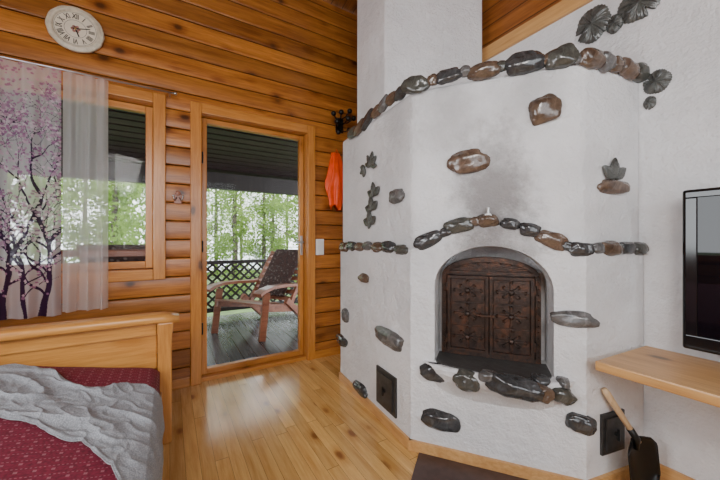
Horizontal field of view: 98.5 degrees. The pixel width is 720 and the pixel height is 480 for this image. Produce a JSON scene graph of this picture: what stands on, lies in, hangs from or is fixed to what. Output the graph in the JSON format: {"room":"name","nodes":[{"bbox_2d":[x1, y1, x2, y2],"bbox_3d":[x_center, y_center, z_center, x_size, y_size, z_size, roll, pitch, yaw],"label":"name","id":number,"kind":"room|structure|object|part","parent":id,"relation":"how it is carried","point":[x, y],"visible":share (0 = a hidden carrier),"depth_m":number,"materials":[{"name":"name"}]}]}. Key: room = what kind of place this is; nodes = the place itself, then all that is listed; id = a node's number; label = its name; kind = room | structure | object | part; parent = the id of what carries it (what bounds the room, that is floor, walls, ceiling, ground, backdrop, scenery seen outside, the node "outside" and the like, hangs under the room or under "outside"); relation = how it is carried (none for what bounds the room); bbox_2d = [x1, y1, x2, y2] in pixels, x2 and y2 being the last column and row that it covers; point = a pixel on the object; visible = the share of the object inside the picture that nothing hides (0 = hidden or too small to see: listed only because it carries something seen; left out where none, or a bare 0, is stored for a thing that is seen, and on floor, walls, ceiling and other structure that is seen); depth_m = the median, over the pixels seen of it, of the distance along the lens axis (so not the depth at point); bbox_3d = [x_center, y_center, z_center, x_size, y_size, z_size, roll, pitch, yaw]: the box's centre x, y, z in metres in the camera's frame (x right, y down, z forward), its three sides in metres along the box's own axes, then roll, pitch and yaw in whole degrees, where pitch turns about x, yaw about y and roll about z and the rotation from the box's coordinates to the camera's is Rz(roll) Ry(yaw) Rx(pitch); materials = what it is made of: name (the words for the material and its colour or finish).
{"room":"traditional dwelling","nodes":[
{"label":"traditional dwelling","id":0,"kind":"room"},
{"bbox_2d":[56,99,297,180],"bbox_3d":[-1.254,-1.237,3.953,12.000,0.525,2.550,0,0,-32],"label":"ceiling","id":1,"kind":"structure","parent":0,"point":[87,131],"depth_m":3.67,"materials":[{"name":"black wood"}]},
{"bbox_2d":[57,156,297,195],"bbox_3d":[-1.790,-0.890,4.827,12.000,0.300,0.380,0,0,-32],"label":"trim","id":2,"kind":"structure","parent":1,"relation":"attached to","point":[71,167],"depth_m":3.98,"materials":[{"name":"grey wood"}]},
{"bbox_2d":[0,0,356,378],"bbox_3d":[-1.384,-0.580,2.302,3.850,3.360,0.016,0,0,-32],"label":"wall","id":3,"kind":"structure","parent":0,"point":[288,60],"depth_m":2.38,"materials":[{"name":"brown wood"}]},
{"bbox_2d":[45,5,104,52],"bbox_3d":[-1.828,-1.355,1.994,0.288,0.288,0.032,0,0,-32],"label":"wall clock","id":4,"kind":"object","parent":3,"relation":"attached to","point":[73,28],"visible":1,"depth_m":1.99,"materials":[{"name":"beige paint"}]},
{"bbox_2d":[0,55,176,96],"bbox_3d":[-1.994,-1.055,1.859,1.546,0.024,0.080,0,0,-32],"label":"curtain rod","id":5,"kind":"object","parent":3,"relation":"attached to","point":[1,56],"visible":1,"depth_m":1.98,"materials":[{"name":"silver metal"}]},
{"bbox_2d":[0,58,60,319],"bbox_3d":[-2.156,-0.292,1.706,0.750,1.505,0.063,0,0,-32],"label":"curtain","id":6,"kind":"object","parent":5,"relation":"hanging from","point":[30,136],"visible":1,"depth_m":1.82,"materials":[{"name":"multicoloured fabric"}]},
{"bbox_2d":[55,72,165,284],"bbox_3d":[-2.010,-0.385,1.999,1.285,1.340,0.210,0,0,-32],"label":"window","id":7,"kind":"structure","parent":3,"relation":"in","point":[73,88],"depth_m":2.21,"materials":[{"name":"brown wood"}]},
{"bbox_3d":[-2.015,-0.385,2.007,1.125,1.180,0.050,0,0,-32],"label":"sash","id":8,"kind":"part","parent":7,"relation":"part of","materials":[{"name":"brown wood"}]},
{"bbox_3d":[-1.964,-0.385,1.924,1.285,1.340,0.035,0,0,-32],"label":"casing","id":9,"kind":"part","parent":7,"relation":"part of","materials":[{"name":"brown wood"}]},
{"bbox_2d":[172,191,183,203],"bbox_3d":[-1.340,-0.317,2.284,0.077,0.094,0.061,0,0,-32],"label":"wall hook","id":10,"kind":"object","parent":3,"relation":"attached to","point":[178,197],"visible":1,"depth_m":2.30,"materials":[{"name":"brown wood"}]},
{"bbox_3d":[-1.352,-0.317,2.303,0.050,0.094,0.016,0,0,-32],"label":"plate","id":11,"kind":"part","parent":10,"relation":"part of","materials":[{"name":"brown wood"}]},
{"bbox_2d":[190,101,314,385],"bbox_3d":[-0.897,0.026,2.682,1.012,2.147,0.210,0,0,-32],"label":"door","id":12,"kind":"structure","parent":3,"relation":"in","point":[202,115],"depth_m":2.56,"materials":[{"name":"brown wood"}]},
{"bbox_3d":[-0.902,0.051,2.691,0.772,2.035,0.050,0,0,-32],"label":"sash","id":13,"kind":"part","parent":12,"relation":"part of","materials":[{"name":"brown wood"}]},
{"bbox_3d":[-0.851,-1.010,2.608,0.862,0.075,0.035,0,0,-32],"label":"casing","id":14,"kind":"part","parent":12,"relation":"part of","materials":[{"name":"brown wood"}]},
{"bbox_3d":[-0.565,0.050,2.841,0.100,0.180,0.048,0,0,-32],"label":"handle","id":15,"kind":"part","parent":12,"relation":"part of","materials":[{"name":"silver metal"}]},
{"bbox_2d":[172,346,340,389],"bbox_3d":[-1.459,1.065,2.243,3.060,0.070,0.040,0,0,-32],"label":"baseboard","id":16,"kind":"structure","parent":3,"relation":"attached to","point":[182,382],"depth_m":2.87,"materials":[{"name":"brown wood"}]},
{"bbox_2d":[316,239,323,254],"bbox_3d":[-0.375,0.066,2.899,0.082,0.150,0.023,0,0,-32],"label":"light switch","id":17,"kind":"object","parent":3,"relation":"attached to","point":[319,242],"visible":1,"depth_m":2.89,"materials":[{"name":"white plastic"}]},
{"bbox_2d":[325,149,342,210],"bbox_3d":[-0.226,-0.577,2.937,0.227,0.595,0.106,0,0,-32],"label":"jacket","id":18,"kind":"object","parent":3,"relation":"hanging from","point":[334,178],"visible":0.93,"depth_m":2.90,"materials":[{"name":"orange fabric"}]},
{"bbox_2d":[331,108,355,134],"bbox_3d":[-0.161,-1.113,2.912,0.219,0.270,0.204,0,0,32],"label":"coat rack","id":19,"kind":"object","parent":3,"relation":"attached to","point":[339,123],"visible":0.94,"depth_m":2.90,"materials":[{"name":"black metal"}]},
{"bbox_3d":[-0.200,-1.113,3.012,0.080,0.140,0.014,0,0,-32],"label":"plate","id":20,"kind":"part","parent":19,"relation":"part of","materials":[{"name":"black metal"}]},
{"bbox_2d":[207,311,297,365],"bbox_3d":[-1.220,1.155,3.898,12.000,0.050,2.180,0,0,-32],"label":"floor","id":21,"kind":"structure","parent":0,"point":[236,339],"depth_m":3.59,"materials":[{"name":"grey wood"}]},
{"bbox_2d":[55,244,145,263],"bbox_3d":[-2.045,0.596,2.830,0.904,1.123,1.150,0,0,-22],"label":"porch chair","id":22,"kind":"object","parent":21,"relation":"on","point":[86,253],"visible":0.06,"depth_m":2.34,"materials":[{"name":"brown wood"}]},
{"bbox_3d":[-2.244,0.485,2.428,0.035,0.840,0.549,0,0,-22],"label":"post","id":23,"kind":"part","parent":22,"relation":"part of","materials":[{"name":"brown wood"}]},
{"bbox_3d":[-1.929,0.430,2.537,0.700,0.714,0.444,0,0,-22],"label":"backrest","id":24,"kind":"part","parent":22,"relation":"part of","materials":[{"name":"brown wood"}]},
{"bbox_2d":[76,244,145,261],"bbox_3d":[-1.936,0.388,2.555,0.480,0.706,0.442,0,0,-22],"label":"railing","id":25,"kind":"object","parent":22,"relation":"on","point":[86,253],"depth_m":2.35,"materials":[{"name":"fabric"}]},
{"bbox_2d":[207,249,297,341],"bbox_3d":[-1.238,0.646,4.038,0.904,1.023,1.149,0,0,24],"label":"porch chair","id":26,"kind":"object","parent":21,"relation":"on","point":[275,277],"visible":0.88,"depth_m":4.05,"materials":[{"name":"brown wood"}]},
{"bbox_3d":[-1.752,0.865,3.800,0.140,0.542,0.095,0,0,-32],"label":"leg","id":27,"kind":"part","parent":26,"relation":"part of","materials":[{"name":"brown wood"}]},
{"bbox_3d":[-1.588,0.840,4.099,0.035,0.217,0.734,0,0,24],"label":"rail","id":28,"kind":"part","parent":26,"relation":"part of","materials":[{"name":"brown wood"}]},
{"bbox_3d":[-1.316,0.780,3.865,0.720,0.118,0.568,0,0,24],"label":"seat","id":29,"kind":"part","parent":26,"relation":"part of","materials":[{"name":"brown wood"}]},
{"bbox_3d":[-1.488,0.940,4.372,0.050,0.435,0.505,0,0,24],"label":"leg","id":30,"kind":"part","parent":26,"relation":"part of","materials":[{"name":"brown wood"}]},
{"bbox_3d":[-1.417,0.535,4.449,0.035,0.743,0.547,0,0,24],"label":"post","id":31,"kind":"part","parent":26,"relation":"part of","materials":[{"name":"brown wood"}]},
{"bbox_3d":[-1.079,0.865,3.494,0.140,0.542,0.095,0,0,-32],"label":"leg","id":32,"kind":"part","parent":26,"relation":"part of","materials":[{"name":"brown wood"}]},
{"bbox_3d":[-1.107,0.480,4.325,0.700,0.614,0.444,0,0,24],"label":"backrest","id":33,"kind":"part","parent":26,"relation":"part of","materials":[{"name":"brown wood"}]},
{"bbox_2d":[257,249,297,296],"bbox_3d":[-1.115,0.438,4.308,0.480,0.606,0.442,0,0,24],"label":"cushion","id":34,"kind":"object","parent":26,"relation":"on","point":[279,268],"depth_m":4.29,"materials":[{"name":"fabric"}]},
{"bbox_3d":[-0.962,0.840,3.814,0.035,0.217,0.734,0,0,24],"label":"rail","id":35,"kind":"part","parent":26,"relation":"part of","materials":[{"name":"brown wood"}]},
{"bbox_3d":[-0.821,0.940,4.069,0.050,0.435,0.505,0,0,25],"label":"leg","id":36,"kind":"part","parent":26,"relation":"part of","materials":[{"name":"brown wood"}]},
{"bbox_3d":[-0.810,0.535,4.174,0.035,0.743,0.547,0,0,24],"label":"post","id":37,"kind":"part","parent":26,"relation":"part of","materials":[{"name":"brown wood"}]},
{"bbox_2d":[207,259,297,312],"bbox_3d":[-1.722,0.165,4.716,12.000,1.930,0.120,0,0,-32],"label":"porch railing","id":38,"kind":"object","parent":21,"relation":"on","point":[256,261],"visible":0.09,"depth_m":4.61,"materials":[{"name":"black wood"}]},
{"bbox_3d":[-1.722,0.325,4.716,12.000,0.050,0.100,0,0,-32],"label":"rail","id":39,"kind":"part","parent":38,"relation":"part of","materials":[{"name":"black wood"}]},
{"bbox_3d":[-1.722,1.010,4.716,12.000,0.060,0.060,0,0,-32],"label":"rail","id":40,"kind":"part","parent":38,"relation":"part of","materials":[{"name":"black wood"}]},
{"bbox_2d":[162,354,418,479],"bbox_3d":[-0.096,1.150,0.539,4.000,0.100,4.420,0,0,-32],"label":"floor","id":41,"kind":"structure","parent":0,"point":[297,420],"depth_m":1.77,"materials":[{"name":"brown wood"}]},
{"bbox_2d":[0,311,178,479],"bbox_3d":[-1.004,0.749,0.675,1.095,0.703,1.962,0,0,-32],"label":"daybed","id":42,"kind":"object","parent":41,"relation":"on","point":[102,351],"visible":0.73,"depth_m":1.45,"materials":[{"name":"brown wood"}]},
{"bbox_3d":[-1.514,0.608,1.454,0.940,0.185,0.018,0,0,-32],"label":"panel","id":43,"kind":"part","parent":42,"relation":"part of","materials":[{"name":"brown wood"}]},
{"bbox_3d":[-1.512,0.481,1.451,0.940,0.067,0.045,0,0,-32],"label":"cross rail","id":44,"kind":"part","parent":42,"relation":"part of","materials":[{"name":"brown wood"}]},
{"bbox_3d":[-1.011,0.627,0.649,0.955,0.373,1.764,0,0,-32],"label":"mattress","id":45,"kind":"part","parent":42,"relation":"part of","materials":[{"name":"red fabric"}]},
{"bbox_2d":[0,363,164,479],"bbox_3d":[-1.120,0.736,1.119,1.360,0.621,0.646,0,0,6],"label":"blanket","id":46,"kind":"object","parent":42,"relation":"on","point":[122,423],"visible":1,"depth_m":1.08,"materials":[{"name":"white fabric"}]},
{"bbox_3d":[-1.069,0.772,1.704,0.077,0.655,0.087,0,0,-32],"label":"leg","id":47,"kind":"part","parent":42,"relation":"part of","materials":[{"name":"brown wood"}]},
{"bbox_2d":[411,452,527,479],"bbox_3d":[0.534,1.096,1.280,0.660,0.008,0.419,0,0,21],"label":"plate","id":48,"kind":"object","parent":41,"relation":"on","point":[427,467],"visible":1,"depth_m":1.46,"materials":[{"name":"brown metal"}]},
{"bbox_2d":[336,0,649,479],"bbox_3d":[0.441,-1.000,2.137,0.939,4.200,2.155,0,0,-32],"label":"fireplace","id":49,"kind":"object","parent":41,"relation":"on","point":[492,254],"visible":0.99,"depth_m":1.52,"materials":[{"name":"white paint"}]},
{"bbox_3d":[0.571,0.388,1.644,0.203,0.399,0.051,0,0,21],"label":"door","id":50,"kind":"part","parent":49,"relation":"part of","materials":[{"name":"metal"}]},
{"bbox_2d":[339,372,629,479],"bbox_3d":[0.460,1.073,1.771,1.803,0.055,0.489,0,0,34],"label":"baseboard","id":51,"kind":"structure","parent":49,"relation":"attached to","point":[501,466],"depth_m":1.51,"materials":[{"name":"brown wood"}]},
{"bbox_3d":[0.619,-0.128,1.500,0.032,0.058,0.045,0,0,21],"label":"damper knob","id":52,"kind":"part","parent":49,"relation":"part of","materials":[{"name":"silver metal"}]},
{"bbox_3d":[0.682,0.350,1.644,0.479,0.523,0.030,0,0,21],"label":"frame plate","id":53,"kind":"part","parent":49,"relation":"part of","materials":[{"name":"metal"}]},
{"bbox_3d":[0.475,0.511,1.784,1.796,1.178,0.488,0,0,34],"label":"casing","id":54,"kind":"part","parent":49,"relation":"part of","materials":[{"name":"white paint"}]},
{"bbox_3d":[0.765,0.388,1.568,0.203,0.399,0.051,0,0,21],"label":"door","id":55,"kind":"part","parent":49,"relation":"part of","materials":[{"name":"metal"}]},
{"bbox_3d":[1.143,0.863,1.375,0.020,0.050,0.019,0,0,-19],"label":"knob","id":56,"kind":"part","parent":49,"relation":"part of","materials":[{"name":"black metal"}]},
{"bbox_2d":[601,387,660,479],"bbox_3d":[1.185,0.871,1.329,0.256,0.450,0.083,0,0,2],"label":"shovel","id":57,"kind":"object","parent":41,"relation":"on","point":[643,454],"visible":1,"depth_m":1.35,"materials":[{"name":"brown wood"}]},
{"bbox_3d":[1.140,0.766,1.355,0.164,0.239,0.030,0,0,1],"label":"handle","id":58,"kind":"part","parent":57,"relation":"part of","materials":[{"name":"brown wood"}]},
{"bbox_2d":[626,428,640,450],"bbox_3d":[1.192,0.863,1.351,0.056,0.100,0.030,0,0,4],"label":"socket","id":59,"kind":"object","parent":57,"relation":"attached to","point":[635,439],"depth_m":1.34,"materials":[{"name":"black metal"}]},
{"bbox_2d":[322,0,356,15],"bbox_3d":[-0.072,-2.805,0.595,4.100,1.090,4.390,0,0,-32],"label":"ceiling","id":60,"kind":"structure","parent":0,"point":[350,6],"depth_m":3.01,"materials":[{"name":"brown wood"}]},
{"bbox_2d":[482,0,719,479],"bbox_3d":[1.403,-1.200,1.518,0.120,4.600,4.320,0,0,-32],"label":"wall","id":61,"kind":"structure","parent":0,"point":[679,137],"depth_m":1.40,"materials":[{"name":"white paint"}]},
{"bbox_2d":[482,0,592,61],"bbox_3d":[1.400,-1.325,1.505,0.140,0.090,4.300,0,0,-32],"label":"trim","id":62,"kind":"structure","parent":61,"relation":"attached to","point":[563,8],"depth_m":1.91,"materials":[{"name":"brown wood"}]},
{"bbox_2d":[576,4,611,43],"bbox_3d":[1.234,-1.148,1.651,0.023,0.191,0.166,0,0,-32],"label":"leaf ornament","id":63,"kind":"object","parent":61,"relation":"attached to","point":[592,24],"visible":1,"depth_m":1.64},
{"bbox_2d":[606,13,622,34],"bbox_3d":[1.286,-1.098,1.570,0.020,0.102,0.075,0,0,-32],"label":"stone","id":64,"kind":"object","parent":61,"relation":"attached to","point":[615,23],"visible":1,"depth_m":1.56,"materials":[{"name":"grey stone"}]},
{"bbox_2d":[617,0,660,23],"bbox_3d":[1.336,-1.143,1.485,0.023,0.173,0.180,0,0,-32],"label":"leaf ornament","id":65,"kind":"object","parent":61,"relation":"attached to","point":[631,11],"visible":1,"depth_m":1.50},
{"bbox_2d":[643,96,656,109],"bbox_3d":[1.359,-0.646,1.457,0.013,0.066,0.050,0,0,-32],"label":"stone","id":66,"kind":"object","parent":61,"relation":"attached to","point":[650,101],"visible":1,"depth_m":1.45,"materials":[{"name":"grey stone"}]},
{"bbox_2d":[595,346,719,407],"bbox_3d":[1.622,0.545,0.634,0.428,0.090,1.784,0,0,-32],"label":"shelf","id":67,"kind":"object","parent":61,"relation":"attached to","point":[688,376],"visible":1,"depth_m":1.19,"materials":[{"name":"brown wood"}]},
{"bbox_2d":[643,69,671,93],"bbox_3d":[1.369,-0.735,1.433,0.022,0.112,0.104,0,0,-32],"label":"leaf ornament","id":68,"kind":"object","parent":61,"relation":"attached to","point":[658,81],"visible":1,"depth_m":1.43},
{"bbox_2d":[660,464,695,479],"bbox_3d":[1.917,1.065,0.549,0.018,0.070,2.130,0,0,-32],"label":"baseboard","id":69,"kind":"structure","parent":61,"relation":"attached to","point":[667,473],"depth_m":1.39,"materials":[{"name":"brown wood"}]},
{"bbox_2d":[683,187,719,354],"bbox_3d":[1.597,0.147,0.848,0.210,0.704,1.015,0,0,-32],"label":"television","id":70,"kind":"object","parent":61,"relation":"attached to","point":[701,207],"visible":1,"depth_m":1.23,"materials":[{"name":"black plastic"}]},
{"label":"outside","id":71,"kind":"structure","parent":0,"visible":0},
{"bbox_2d":[62,247,297,316],"bbox_3d":[-22.313,1.900,36.348,120.000,0.200,74.700,0,0,-32],"label":"ground","id":72,"kind":"structure","parent":71,"point":[212,294],"depth_m":9.71,"materials":[{"name":"green plant"}]},
{"bbox_2d":[55,179,81,248],"bbox_3d":[-12.685,-1.784,12.863,2.442,7.308,3.112,0,0,-32],"label":"tree","id":73,"kind":"object","parent":72,"relation":"on","point":[65,230],"visible":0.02,"depth_m":13.19,"materials":[{"name":"green plant"}]},
{"bbox_2d":[56,179,83,223],"bbox_3d":[-6.715,-1.909,5.484,2.162,7.563,2.660,0,0,38],"label":"tree","id":74,"kind":"object","parent":72,"relation":"on","point":[64,187],"visible":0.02,"depth_m":5.93,"materials":[{"name":"green plant"}]},
{"bbox_2d":[55,178,118,262],"bbox_3d":[-10.148,-1.169,11.318,2.222,7.480,2.581,0,0,32],"label":"tree","id":75,"kind":"object","parent":72,"relation":"on","point":[84,218],"visible":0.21,"depth_m":11.15,"materials":[{"name":"green plant"}]},
{"bbox_2d":[60,178,145,262],"bbox_3d":[-7.083,-1.114,8.777,2.370,7.853,2.358,0,0,-32],"label":"tree","id":76,"kind":"object","parent":72,"relation":"on","point":[114,191],"visible":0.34,"depth_m":8.79,"materials":[{"name":"green plant"}]},
{"bbox_2d":[78,182,140,244],"bbox_3d":[-13.087,-1.622,16.448,2.972,8.615,2.559,0,0,32],"label":"tree","id":77,"kind":"object","parent":72,"relation":"on","point":[102,182],"visible":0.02,"depth_m":16.39,"materials":[{"name":"green plant"}]},
{"bbox_2d":[118,182,145,241],"bbox_3d":[-10.134,-2.009,14.542,2.595,7.766,3.307,0,0,-32],"label":"tree","id":78,"kind":"object","parent":72,"relation":"on","point":[144,193],"visible":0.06,"depth_m":14.42,"materials":[{"name":"green plant"}]},
{"bbox_2d":[108,182,235,254],"bbox_3d":[-3.942,-1.497,7.222,2.865,6.728,2.248,0,0,-32],"label":"tree","id":79,"kind":"object","parent":72,"relation":"on","point":[143,218],"visible":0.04,"depth_m":6.16,"materials":[{"name":"green plant"}]},
{"bbox_2d":[207,190,240,276],"bbox_3d":[-7.699,-1.553,16.339,2.725,9.028,2.711,0,0,-32],"label":"tree","id":80,"kind":"object","parent":72,"relation":"on","point":[216,203],"visible":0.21,"depth_m":16.41,"materials":[{"name":"green plant"}]},
{"bbox_2d":[207,190,268,298],"bbox_3d":[-4.450,-1.402,10.669,2.782,8.063,2.395,0,0,32],"label":"tree","id":81,"kind":"object","parent":72,"relation":"on","point":[233,239],"visible":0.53,"depth_m":10.69,"materials":[{"name":"green plant"}]},
{"bbox_2d":[220,193,255,267],"bbox_3d":[-7.714,-1.114,19.896,2.370,7.853,2.358,0,0,-32],"label":"tree","id":82,"kind":"object","parent":72,"relation":"on","point":[246,244],"visible":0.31,"depth_m":19.92,"materials":[{"name":"green plant"}]},
{"bbox_2d":[239,192,292,275],"bbox_3d":[-4.444,-1.224,14.620,2.459,8.147,2.447,0,0,-32],"label":"tree","id":83,"kind":"object","parent":72,"relation":"on","point":[263,239],"visible":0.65,"depth_m":14.34,"materials":[{"name":"green plant"}]},
{"bbox_2d":[253,193,289,264],"bbox_3d":[-4.920,-1.531,17.999,2.694,8.970,2.708,0,0,-32],"label":"tree","id":84,"kind":"object","parent":72,"relation":"on","point":[271,199],"visible":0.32,"depth_m":17.93,"materials":[{"name":"green plant"}]},
{"bbox_2d":[266,197,297,248],"bbox_3d":[-5.159,-1.418,21.460,2.796,8.103,2.407,0,0,32],"label":"tree","id":85,"kind":"object","parent":72,"relation":"on","point":[287,216],"visible":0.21,"depth_m":21.52,"materials":[{"name":"green plant"}]},
{"bbox_2d":[272,194,297,244],"bbox_3d":[-1.821,-1.593,8.792,2.208,6.924,2.200,0,0,-32],"label":"tree","id":86,"kind":"object","parent":72,"relation":"on","point":[295,238],"visible":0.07,"depth_m":8.54,"materials":[{"name":"green plant"}]},
{"bbox_2d":[288,195,297,282],"bbox_3d":[-1.839,-1.627,12.333,2.563,8.626,2.976,0,0,32],"label":"tree","id":87,"kind":"object","parent":72,"relation":"on","point":[292,195],"visible":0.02,"depth_m":11.99,"materials":[{"name":"green plant"}]},
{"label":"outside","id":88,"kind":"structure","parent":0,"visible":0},
{"bbox_2d":[64,247,297,271],"bbox_3d":[-14.758,1.775,43.156,140.000,0.030,51.000,0,0,-32],"label":"lake","id":89,"kind":"structure","parent":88,"point":[247,256],"depth_m":29.50,"materials":[{"name":"grey liquid"}]}
]}

